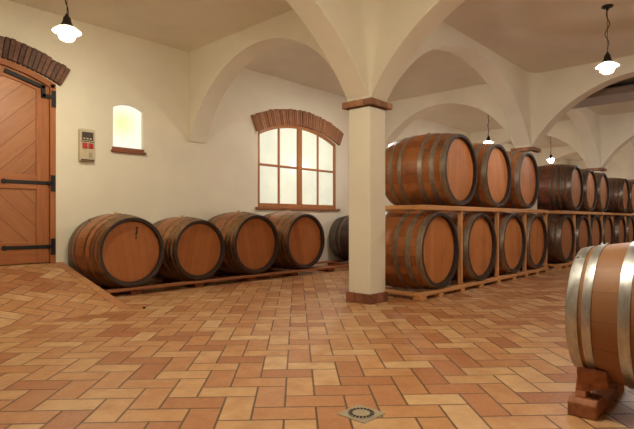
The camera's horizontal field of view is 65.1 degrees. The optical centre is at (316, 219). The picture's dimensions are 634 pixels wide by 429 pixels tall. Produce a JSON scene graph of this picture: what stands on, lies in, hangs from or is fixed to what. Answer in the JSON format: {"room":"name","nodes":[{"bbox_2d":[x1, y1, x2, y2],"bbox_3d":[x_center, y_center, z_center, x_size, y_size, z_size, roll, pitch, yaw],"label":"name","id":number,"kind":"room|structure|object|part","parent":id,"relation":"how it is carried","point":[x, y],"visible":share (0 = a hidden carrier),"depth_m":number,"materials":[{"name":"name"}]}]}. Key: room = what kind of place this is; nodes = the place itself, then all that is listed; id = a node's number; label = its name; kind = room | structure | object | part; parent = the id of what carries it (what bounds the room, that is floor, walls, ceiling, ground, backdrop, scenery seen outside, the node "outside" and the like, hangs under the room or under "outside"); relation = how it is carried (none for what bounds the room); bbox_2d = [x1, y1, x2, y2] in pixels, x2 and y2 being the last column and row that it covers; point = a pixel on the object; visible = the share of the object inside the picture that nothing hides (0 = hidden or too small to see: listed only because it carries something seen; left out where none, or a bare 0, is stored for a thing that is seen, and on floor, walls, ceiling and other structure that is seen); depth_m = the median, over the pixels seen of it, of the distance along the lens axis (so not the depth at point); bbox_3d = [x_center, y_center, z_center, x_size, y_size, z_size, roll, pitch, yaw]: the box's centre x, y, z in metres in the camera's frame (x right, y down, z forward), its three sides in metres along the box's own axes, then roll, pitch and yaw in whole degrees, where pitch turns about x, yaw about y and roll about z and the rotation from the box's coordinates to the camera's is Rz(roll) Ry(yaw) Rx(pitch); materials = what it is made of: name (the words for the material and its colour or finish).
{"room":"wine cellar","nodes":[
{"label":"wine cellar","id":0,"kind":"room"},
{"bbox_2d":[0,0,569,286],"bbox_3d":[1.348,-1.022,12.560,0.400,4.045,32.200,0,0,43],"label":"wall","id":1,"kind":"structure","parent":0,"point":[177,176],"depth_m":7.95,"materials":[{"name":"beige paint"}]},
{"bbox_2d":[0,36,69,264],"bbox_3d":[-4.286,-0.890,6.193,0.223,2.970,2.260,0,0,43],"label":"door","id":2,"kind":"structure","parent":1,"relation":"in","point":[27,98],"depth_m":6.63,"materials":[{"name":"brown wood"}]},
{"bbox_3d":[-4.019,-1.246,6.510,0.026,1.311,0.614,0,0,43],"label":"panel","id":3,"kind":"part","parent":2,"relation":"part of","materials":[{"name":"brown wood"}]},
{"bbox_3d":[-4.012,-1.885,6.505,0.053,0.260,0.604,0,0,43],"label":"rail","id":4,"kind":"part","parent":2,"relation":"part of","materials":[{"name":"brown wood"}]},
{"bbox_3d":[-4.012,-0.505,6.505,0.053,0.190,0.604,0,0,43],"label":"rail","id":5,"kind":"part","parent":2,"relation":"part of","materials":[{"name":"brown wood"}]},
{"bbox_3d":[-4.019,-0.055,6.510,0.026,0.730,0.614,0,0,43],"label":"panel","id":6,"kind":"part","parent":2,"relation":"part of","materials":[{"name":"brown wood"}]},
{"bbox_3d":[-4.012,0.443,6.505,0.053,0.285,0.604,0,0,43],"label":"rail","id":7,"kind":"part","parent":2,"relation":"part of","materials":[{"name":"brown wood"}]},
{"bbox_2d":[78,128,94,161],"bbox_3d":[-3.308,-1.067,7.142,0.095,0.465,0.212,0,0,43],"label":"control panel","id":8,"kind":"object","parent":1,"relation":"attached to","point":[86,137],"visible":1,"depth_m":7.11,"materials":[{"name":"grey plastic"}]},
{"bbox_2d":[111,105,145,154],"bbox_3d":[-2.907,-1.393,7.652,0.117,0.745,0.545,0,0,43],"label":"window","id":9,"kind":"structure","parent":1,"relation":"in","point":[126,119],"depth_m":7.67,"materials":[{"name":"yellow"}]},
{"bbox_3d":[-2.899,-1.060,7.645,0.095,0.080,0.545,0,0,43],"label":"sill","id":10,"kind":"part","parent":9,"relation":"part of","materials":[{"name":"red brick"}]},
{"bbox_2d":[251,109,343,210],"bbox_3d":[-0.346,-1.245,10.435,0.138,2.090,2.704,0,0,43],"label":"window","id":11,"kind":"structure","parent":1,"relation":"in","point":[297,163],"depth_m":10.37,"materials":[{"name":"brown wood"}]},
{"bbox_3d":[-0.958,-1.470,9.827,0.008,0.781,0.520,0,0,43],"label":"pane","id":12,"kind":"part","parent":11,"relation":"part of","materials":[{"name":"white glass"}]},
{"bbox_3d":[-0.958,-0.696,9.827,0.008,0.761,0.520,0,0,43],"label":"pane","id":13,"kind":"part","parent":11,"relation":"part of","materials":[{"name":"white glass"}]},
{"bbox_3d":[-0.585,-1.502,10.232,0.008,0.845,0.575,0,0,43],"label":"pane","id":14,"kind":"part","parent":11,"relation":"part of","materials":[{"name":"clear glass"}]},
{"bbox_3d":[-0.585,-0.696,10.232,0.008,0.761,0.575,0,0,43],"label":"pane","id":15,"kind":"part","parent":11,"relation":"part of","materials":[{"name":"clear glass"}]},
{"bbox_3d":[-0.386,-1.105,10.442,0.070,1.720,2.315,0,0,43],"label":"frame","id":16,"kind":"part","parent":11,"relation":"part of","materials":[{"name":"brown wood"}]},
{"bbox_3d":[-0.332,-0.222,10.420,0.070,0.044,2.475,0,0,43],"label":"sill","id":17,"kind":"part","parent":11,"relation":"part of","materials":[{"name":"brown wood"}]},
{"bbox_3d":[-0.193,-1.502,10.658,0.008,0.845,0.575,0,0,43],"label":"pane","id":18,"kind":"part","parent":11,"relation":"part of","materials":[{"name":"clear glass"}]},
{"bbox_3d":[-0.193,-0.696,10.658,0.008,0.761,0.575,0,0,43],"label":"pane","id":19,"kind":"part","parent":11,"relation":"part of","materials":[{"name":"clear glass"}]},
{"bbox_3d":[0.181,-1.470,11.063,0.008,0.781,0.520,0,0,43],"label":"pane","id":20,"kind":"part","parent":11,"relation":"part of","materials":[{"name":"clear glass"}]},
{"bbox_3d":[0.181,-0.696,11.063,0.008,0.761,0.520,0,0,43],"label":"pane","id":21,"kind":"part","parent":11,"relation":"part of","materials":[{"name":"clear glass"}]},
{"bbox_2d":[0,260,633,428],"bbox_3d":[6.025,1.075,8.250,12.320,0.150,31.700,0,0,43],"label":"floor","id":22,"kind":"structure","parent":0,"point":[272,351],"depth_m":3.53,"materials":[{"name":"tile"}]},
{"bbox_2d":[0,262,129,325],"bbox_3d":[-3.595,0.795,5.455,1.960,0.409,2.250,0,0,43],"label":"ramp","id":23,"kind":"object","parent":22,"relation":"on","point":[44,291],"visible":1,"depth_m":5.69,"materials":[{"name":"tile"}]},
{"bbox_2d":[94,259,348,294],"bbox_3d":[-0.798,0.950,9.051,0.980,0.100,6.570,0,0,43],"label":"pallet","id":24,"kind":"object","parent":22,"relation":"on","point":[332,264],"visible":0.44,"depth_m":7.88,"materials":[{"name":"brown wood"}]},
{"bbox_2d":[68,212,163,287],"bbox_3d":[-2.795,0.412,6.913,1.000,1.034,1.011,0,0,43],"label":"wine barrel","id":25,"kind":"object","parent":24,"relation":"on","point":[115,250],"visible":0.98,"depth_m":6.57,"materials":[{"name":"brown wood"}]},
{"bbox_2d":[153,215,224,280],"bbox_3d":[-2.080,0.431,7.689,1.000,0.993,0.971,0,0,43],"label":"wine barrel","id":26,"kind":"object","parent":24,"relation":"on","point":[194,248],"visible":0.88,"depth_m":7.33,"materials":[{"name":"brown wood"}]},
{"bbox_2d":[208,211,278,274],"bbox_3d":[-1.338,0.388,8.494,1.000,1.086,1.062,0,0,43],"label":"wine barrel","id":27,"kind":"object","parent":24,"relation":"on","point":[251,240],"visible":0.87,"depth_m":8.13,"materials":[{"name":"brown wood"}]},
{"bbox_2d":[264,210,324,269],"bbox_3d":[-0.552,0.373,9.347,1.000,1.117,1.092,0,0,43],"label":"wine barrel","id":28,"kind":"object","parent":24,"relation":"on","point":[301,235],"visible":0.81,"depth_m":8.98,"materials":[{"name":"brown wood"}]},
{"bbox_2d":[329,215,348,260],"bbox_3d":[0.939,0.397,10.965,1.000,1.065,1.042,0,0,43],"label":"wine barrel","id":29,"kind":"object","parent":24,"relation":"on","point":[339,230],"visible":0.27,"depth_m":10.78,"materials":[{"name":"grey wood"}]},
{"bbox_2d":[337,404,384,423],"bbox_3d":[0.228,0.997,2.560,0.180,0.007,0.180,0,0,43],"label":"floor drain","id":30,"kind":"object","parent":22,"relation":"on","point":[360,413],"visible":1,"depth_m":2.55,"materials":[{"name":"metal"}]},
{"bbox_2d":[342,97,391,304],"bbox_3d":[0.614,-0.215,6.096,0.455,2.431,0.452,0,0,43],"label":"pillar","id":31,"kind":"structure","parent":22,"relation":"on","point":[367,115],"depth_m":5.96,"materials":[{"name":"beige paint"}]},
{"bbox_2d":[189,10,331,142],"bbox_3d":[-0.785,-2.147,7.386,3.475,1.635,0.330,0,0,43],"label":"arch","id":32,"kind":"object","parent":31,"relation":"on","point":[214,66],"visible":0.6,"depth_m":7.87,"materials":[{"name":"beige paint"}]},
{"bbox_2d":[358,0,385,97],"bbox_3d":[0.633,-2.172,5.649,0.325,1.465,0.325,0,0,43],"label":"pendentive","id":33,"kind":"structure","parent":31,"relation":"on","point":[371,11],"depth_m":5.79,"materials":[{"name":"beige paint"}]},
{"bbox_2d":[371,0,465,101],"bbox_3d":[2.188,-2.199,4.647,3.950,1.532,0.330,0,0,43],"label":"arch","id":34,"kind":"object","parent":31,"relation":"on","point":[406,24],"visible":0.83,"depth_m":5.64,"materials":[{"name":"beige paint"}]},
{"bbox_2d":[389,21,531,147],"bbox_3d":[2.410,-2.197,8.046,0.330,1.535,5.300,0,0,43],"label":"arch","id":35,"kind":"object","parent":31,"relation":"on","point":[507,81],"visible":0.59,"depth_m":8.77,"materials":[{"name":"beige paint"}]},
{"bbox_2d":[385,205,547,300],"bbox_3d":[2.485,0.407,8.175,1.035,1.185,4.650,0,0,43],"label":"rack","id":36,"kind":"object","parent":22,"relation":"on","point":[420,296],"visible":0.62,"depth_m":7.02,"materials":[{"name":"brown wood"}]},
{"bbox_2d":[385,209,458,288],"bbox_3d":[1.239,0.385,6.841,1.050,1.115,1.092,0,0,43],"label":"wine barrel","id":37,"kind":"object","parent":36,"relation":"on","point":[422,246],"visible":0.76,"depth_m":6.42,"materials":[{"name":"red wood"}]},
{"bbox_2d":[385,133,477,205],"bbox_3d":[1.636,-0.710,7.259,1.050,1.115,1.092,0,0,43],"label":"wine barrel","id":38,"kind":"object","parent":36,"relation":"on","point":[441,169],"visible":0.89,"depth_m":6.89,"materials":[{"name":"red wood"}]},
{"bbox_3d":[2.007,0.393,6.963,0.055,1.034,0.050,0,0,43],"label":"post","id":39,"kind":"part","parent":36,"relation":"part of","materials":[{"name":"brown wood"}]},
{"bbox_2d":[438,210,495,280],"bbox_3d":[2.076,0.385,7.728,1.050,1.115,1.092,0,0,43],"label":"wine barrel","id":40,"kind":"object","parent":36,"relation":"on","point":[479,236],"visible":0.34,"depth_m":7.36,"materials":[{"name":"red wood"}]},
{"bbox_2d":[461,143,511,207],"bbox_3d":[2.492,-0.710,8.184,1.050,1.115,1.092,0,0,43],"label":"wine barrel","id":41,"kind":"object","parent":36,"relation":"on","point":[494,180],"visible":0.41,"depth_m":7.77,"materials":[{"name":"red wood"}]},
{"bbox_3d":[2.850,0.393,7.878,0.055,1.034,0.050,0,0,43],"label":"post","id":42,"kind":"part","parent":36,"relation":"part of","materials":[{"name":"brown wood"}]},
{"bbox_2d":[474,211,525,273],"bbox_3d":[2.931,0.385,8.667,1.050,1.115,1.092,0,0,43],"label":"wine barrel","id":43,"kind":"object","parent":36,"relation":"on","point":[512,236],"visible":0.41,"depth_m":8.31,"materials":[{"name":"red wood"}]},
{"bbox_2d":[496,151,538,208],"bbox_3d":[3.372,-0.710,9.131,1.050,1.115,1.092,0,0,43],"label":"wine barrel","id":44,"kind":"object","parent":36,"relation":"on","point":[524,190],"visible":0.45,"depth_m":8.72,"materials":[{"name":"red wood"}]},
{"bbox_3d":[3.652,0.393,8.748,0.055,1.034,0.050,0,0,43],"label":"post","id":45,"kind":"part","parent":36,"relation":"part of","materials":[{"name":"brown wood"}]},
{"bbox_2d":[507,212,547,269],"bbox_3d":[3.678,0.385,9.468,1.050,1.115,1.092,0,0,43],"label":"wine barrel","id":46,"kind":"object","parent":36,"relation":"on","point":[537,240],"visible":0.27,"depth_m":9.13,"materials":[{"name":"red wood"}]},
{"bbox_3d":[4.389,0.393,9.547,0.055,1.034,0.050,0,0,43],"label":"post","id":47,"kind":"part","parent":36,"relation":"part of","materials":[{"name":"brown wood"}]},
{"bbox_2d":[511,147,540,269],"bbox_3d":[4.207,-0.215,9.994,0.449,2.431,0.457,0,0,43],"label":"pillar","id":48,"kind":"structure","parent":22,"relation":"on","point":[534,150],"depth_m":9.85,"materials":[{"name":"beige paint"}]},
{"bbox_2d":[385,83,512,149],"bbox_3d":[2.807,-2.147,11.284,3.475,1.635,0.330,0,0,43],"label":"arch","id":49,"kind":"object","parent":48,"relation":"on","point":[404,112],"visible":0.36,"depth_m":11.20,"materials":[{"name":"beige paint"}]},
{"bbox_2d":[526,72,547,145],"bbox_3d":[4.224,-2.172,9.546,0.325,1.465,0.325,0,0,43],"label":"pendentive","id":50,"kind":"structure","parent":48,"relation":"on","point":[535,81],"depth_m":9.66,"materials":[{"name":"beige paint"}]},
{"bbox_2d":[566,107,600,167],"bbox_3d":[6.002,-2.197,11.943,0.330,1.535,5.300,0,0,43],"label":"arch","id":51,"kind":"object","parent":48,"relation":"on","point":[585,120],"visible":0.38,"depth_m":13.16,"materials":[{"name":"beige paint"}]},
{"bbox_2d":[537,211,613,268],"bbox_3d":[6.093,0.407,12.090,1.035,1.185,4.600,0,0,43],"label":"rack","id":52,"kind":"object","parent":22,"relation":"on","point":[556,266],"visible":0.34,"depth_m":10.88,"materials":[{"name":"brown wood"}]},
{"bbox_2d":[538,213,574,263],"bbox_3d":[4.877,0.386,10.764,1.050,1.116,1.095,0,0,43],"label":"wine barrel","id":53,"kind":"object","parent":52,"relation":"on","point":[560,227],"visible":0.37,"depth_m":10.29,"materials":[{"name":"brown wood"}]},
{"bbox_2d":[537,164,583,210],"bbox_3d":[5.323,-0.709,11.250,1.050,1.116,1.095,0,0,43],"label":"wine barrel","id":54,"kind":"object","parent":52,"relation":"on","point":[561,186],"visible":0.72,"depth_m":10.84,"materials":[{"name":"brown wood"}]},
{"bbox_3d":[5.636,0.393,10.900,0.055,1.034,0.050,0,0,43],"label":"post","id":55,"kind":"part","parent":52,"relation":"part of","materials":[{"name":"brown wood"}]},
{"bbox_2d":[565,214,590,259],"bbox_3d":[5.709,0.386,11.669,1.050,1.116,1.095,0,0,43],"label":"wine barrel","id":56,"kind":"object","parent":52,"relation":"on","point":[583,236],"visible":0.2,"depth_m":11.35,"materials":[{"name":"brown wood"}]},
{"bbox_2d":[576,169,596,211],"bbox_3d":[6.153,-0.709,12.171,1.050,1.116,1.095,0,0,43],"label":"wine barrel","id":57,"kind":"object","parent":52,"relation":"on","point":[589,201],"visible":0.26,"depth_m":11.81,"materials":[{"name":"brown wood"}]},
{"bbox_2d":[579,214,601,245],"bbox_3d":[6.465,0.386,12.509,1.050,1.116,1.095,0,0,43],"label":"wine barrel","id":58,"kind":"object","parent":52,"relation":"on","point":[595,223],"visible":0.19,"depth_m":12.22,"materials":[{"name":"brown wood"}]},
{"bbox_2d":[590,172,608,211],"bbox_3d":[6.979,-0.709,13.069,1.050,1.116,1.095,0,0,43],"label":"wine barrel","id":59,"kind":"object","parent":52,"relation":"on","point":[602,203],"visible":0.26,"depth_m":12.69,"materials":[{"name":"brown wood"}]},
{"bbox_3d":[7.211,0.393,12.610,0.055,1.034,0.050,0,0,43],"label":"post","id":60,"kind":"part","parent":52,"relation":"part of","materials":[{"name":"brown wood"}]},
{"bbox_2d":[595,215,613,243],"bbox_3d":[7.257,0.386,13.357,1.050,1.116,1.095,0,0,43],"label":"wine barrel","id":61,"kind":"object","parent":52,"relation":"on","point":[608,233],"visible":0.16,"depth_m":13.07,"materials":[{"name":"brown wood"}]},
{"bbox_2d":[567,367,623,420],"bbox_3d":[1.840,0.874,2.465,0.935,0.251,0.630,0,0,43],"label":"cradle","id":62,"kind":"object","parent":22,"relation":"on","point":[594,393],"visible":0.77,"depth_m":2.53,"materials":[{"name":"brown wood"}]},
{"bbox_3d":[1.436,0.833,2.570,0.151,0.154,0.169,0,0,43],"label":"arm","id":63,"kind":"part","parent":62,"relation":"part of","materials":[{"name":"brown wood"}]},
{"bbox_2d":[565,241,633,388],"bbox_3d":[1.831,0.483,2.474,0.920,0.804,0.780,0,0,43],"label":"wine barrel","id":64,"kind":"object","parent":62,"relation":"on","point":[599,306],"visible":0.96,"depth_m":2.44,"materials":[{"name":"brown wood"}]},
{"bbox_2d":[585,168,606,172],"bbox_3d":[7.798,-0.215,13.892,0.454,2.430,0.454,0,0,43],"label":"pillar","id":65,"kind":"structure","parent":22,"relation":"on","point":[600,170],"depth_m":13.70,"materials":[{"name":"beige paint"}]},
{"bbox_2d":[470,120,586,165],"bbox_3d":[6.399,-2.147,15.181,3.475,1.635,0.330,0,0,43],"label":"arch","id":66,"kind":"object","parent":65,"relation":"on","point":[565,131],"visible":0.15,"depth_m":14.42,"materials":[{"name":"beige paint"}]},
{"bbox_2d":[598,114,613,166],"bbox_3d":[7.816,-2.172,13.443,0.325,1.465,0.325,0,0,43],"label":"pendentive","id":67,"kind":"structure","parent":65,"relation":"on","point":[605,121],"depth_m":13.56,"materials":[{"name":"beige paint"}]},
{"bbox_2d":[621,139,633,179],"bbox_3d":[9.594,-2.197,15.841,0.330,1.535,5.300,0,0,43],"label":"arch","id":68,"kind":"object","parent":65,"relation":"on","point":[627,149],"visible":0.15,"depth_m":17.12,"materials":[{"name":"beige paint"}]},
{"bbox_2d":[614,213,633,222],"bbox_3d":[9.163,0.407,15.422,1.035,1.185,3.500,0,0,43],"label":"rack","id":69,"kind":"object","parent":22,"relation":"on","point":[624,214],"visible":0.09,"depth_m":14.60,"materials":[{"name":"brown wood"}]},
{"bbox_2d":[606,215,625,243],"bbox_3d":[8.315,0.386,14.503,1.050,1.116,1.095,0,0,43],"label":"wine barrel","id":70,"kind":"object","parent":69,"relation":"on","point":[619,225],"visible":0.23,"depth_m":14.07,"materials":[{"name":"brown wood"}]},
{"bbox_2d":[605,178,629,212],"bbox_3d":[8.625,-0.709,14.829,1.050,1.116,1.095,0,0,43],"label":"wine barrel","id":71,"kind":"object","parent":69,"relation":"on","point":[619,190],"visible":0.38,"depth_m":14.33,"materials":[{"name":"brown wood"}]},
{"bbox_2d":[617,215,633,242],"bbox_3d":[9.133,0.386,15.382,1.050,1.116,1.095,0,0,43],"label":"wine barrel","id":72,"kind":"object","parent":69,"relation":"on","point":[629,220],"visible":0.18,"depth_m":15.01,"materials":[{"name":"brown wood"}]},
{"bbox_2d":[627,180,633,213],"bbox_3d":[9.434,-0.709,15.715,1.050,1.116,1.095,0,0,43],"label":"wine barrel","id":73,"kind":"object","parent":69,"relation":"on","point":[631,183],"visible":0.12,"depth_m":15.22,"materials":[{"name":"brown wood"}]},
{"bbox_3d":[11.389,-0.215,17.789,0.457,2.430,0.455,0,0,43],"label":"pillar","id":74,"kind":"structure","parent":22,"relation":"on","visible":0},
{"bbox_2d":[537,146,627,176],"bbox_3d":[9.990,-2.147,19.079,3.475,1.635,0.330,0,0,43],"label":"arch","id":75,"kind":"object","parent":74,"relation":"on","point":[556,152],"visible":0.2,"depth_m":19.37,"materials":[{"name":"beige paint"}]},
{"bbox_3d":[-2.976,-0.215,2.199,0.454,2.431,0.453,0,0,43],"label":"pillar","id":76,"kind":"structure","parent":22,"relation":"on","visible":0},
{"bbox_2d":[286,0,368,101],"bbox_3d":[-1.181,-2.197,4.148,0.330,1.535,5.300,0,0,43],"label":"arch","id":77,"kind":"object","parent":76,"relation":"on","point":[335,25],"visible":0.75,"depth_m":5.60,"materials":[{"name":"beige paint"}]},
{"bbox_3d":[7.353,-0.215,7.095,0.456,2.431,0.452,0,0,43],"label":"pillar","id":78,"kind":"structure","parent":22,"relation":"on","visible":0},
{"bbox_2d":[532,55,633,147],"bbox_3d":[5.780,-2.199,8.544,3.950,1.532,0.330,0,0,43],"label":"arch","id":79,"kind":"object","parent":78,"relation":"on","point":[564,88],"visible":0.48,"depth_m":9.32,"materials":[{"name":"beige paint"}]},
{"bbox_3d":[10.947,-0.215,10.993,0.456,2.431,0.452,0,0,43],"label":"pillar","id":80,"kind":"structure","parent":22,"relation":"on","visible":0},
{"bbox_2d":[601,112,633,167],"bbox_3d":[9.371,-2.199,12.442,3.950,1.532,0.330,0,0,43],"label":"arch","id":81,"kind":"object","parent":80,"relation":"on","point":[621,132],"visible":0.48,"depth_m":13.39,"materials":[{"name":"beige paint"}]},
{"bbox_2d":[8,0,633,160],"bbox_3d":[6.025,-2.970,8.250,12.320,0.250,31.700,0,0,43],"label":"ceiling","id":82,"kind":"structure","parent":0,"point":[537,36],"depth_m":7.64,"materials":[{"name":"paint"}]},
{"bbox_2d":[52,0,81,41],"bbox_3d":[-2.665,-2.388,5.298,0.282,0.965,0.282,0,0,43],"label":"pendant lamp","id":83,"kind":"object","parent":82,"relation":"hanging from","point":[66,31],"visible":1,"depth_m":5.25,"materials":[{"name":"glass"}]},
{"bbox_3d":[-2.665,-2.026,5.298,0.282,0.054,0.282,0,0,43],"label":"lamp shade","id":84,"kind":"part","parent":83,"relation":"part of","materials":[{"name":"white glass"}]},
{"bbox_3d":[-2.665,-1.972,5.298,0.168,0.135,0.168,0,0,43],"label":"globe","id":85,"kind":"part","parent":83,"relation":"part of","materials":[{"name":"white glass"}]},
{"bbox_2d":[483,115,493,143],"bbox_3d":[4.537,-2.405,13.157,0.282,0.930,0.282,0,0,7],"label":"pendant lamp","id":86,"kind":"object","parent":82,"relation":"hanging from","point":[488,140],"visible":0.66,"depth_m":13.13,"materials":[{"name":"glass"}]},
{"bbox_2d":[547,136,554,162],"bbox_3d":[7.944,-2.405,16.884,0.282,0.930,0.282,0,0,34],"label":"pendant lamp","id":87,"kind":"object","parent":82,"relation":"hanging from","point":[550,159],"visible":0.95,"depth_m":16.85,"materials":[{"name":"glass"}]},
{"bbox_2d":[572,81,633,108],"bbox_3d":[7.121,-2.765,10.014,3.940,0.330,0.920,0,0,43],"label":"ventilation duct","id":88,"kind":"object","parent":82,"relation":"hanging from","point":[621,93],"visible":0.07,"depth_m":10.50,"materials":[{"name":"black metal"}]},
{"bbox_2d":[603,81,633,88],"bbox_3d":[6.814,-2.775,9.682,3.940,0.050,0.015,0,0,43],"label":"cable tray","id":89,"kind":"object","parent":88,"relation":"on","point":[627,84],"depth_m":10.21,"materials":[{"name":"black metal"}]},
{"bbox_2d":[595,4,619,73],"bbox_3d":[3.899,-2.415,6.674,0.282,0.910,0.282,0,0,-20],"label":"pendant lamp","id":90,"kind":"object","parent":82,"relation":"hanging from","point":[607,66],"visible":1,"depth_m":6.64,"materials":[{"name":"glass"}]},
{"bbox_3d":[3.899,-2.081,6.674,0.282,0.054,0.282,0,0,-20],"label":"lamp shade","id":91,"kind":"part","parent":90,"relation":"part of","materials":[{"name":"white glass"}]},
{"bbox_3d":[3.899,-2.515,6.674,0.007,0.610,0.008,0,0,-20],"label":"hanging chain","id":92,"kind":"part","parent":90,"relation":"part of","materials":[{"name":"black metal"}]},
{"bbox_3d":[3.899,-2.027,6.674,0.168,0.135,0.168,0,0,-20],"label":"globe","id":93,"kind":"part","parent":90,"relation":"part of","materials":[{"name":"white glass"}]},
{"bbox_2d":[570,159,628,179],"bbox_3d":[16.851,-1.022,19.998,12.320,4.045,0.250,0,0,43],"label":"wall","id":94,"kind":"structure","parent":0,"point":[614,170],"depth_m":22.87,"materials":[{"name":"beige paint"}]}
]}

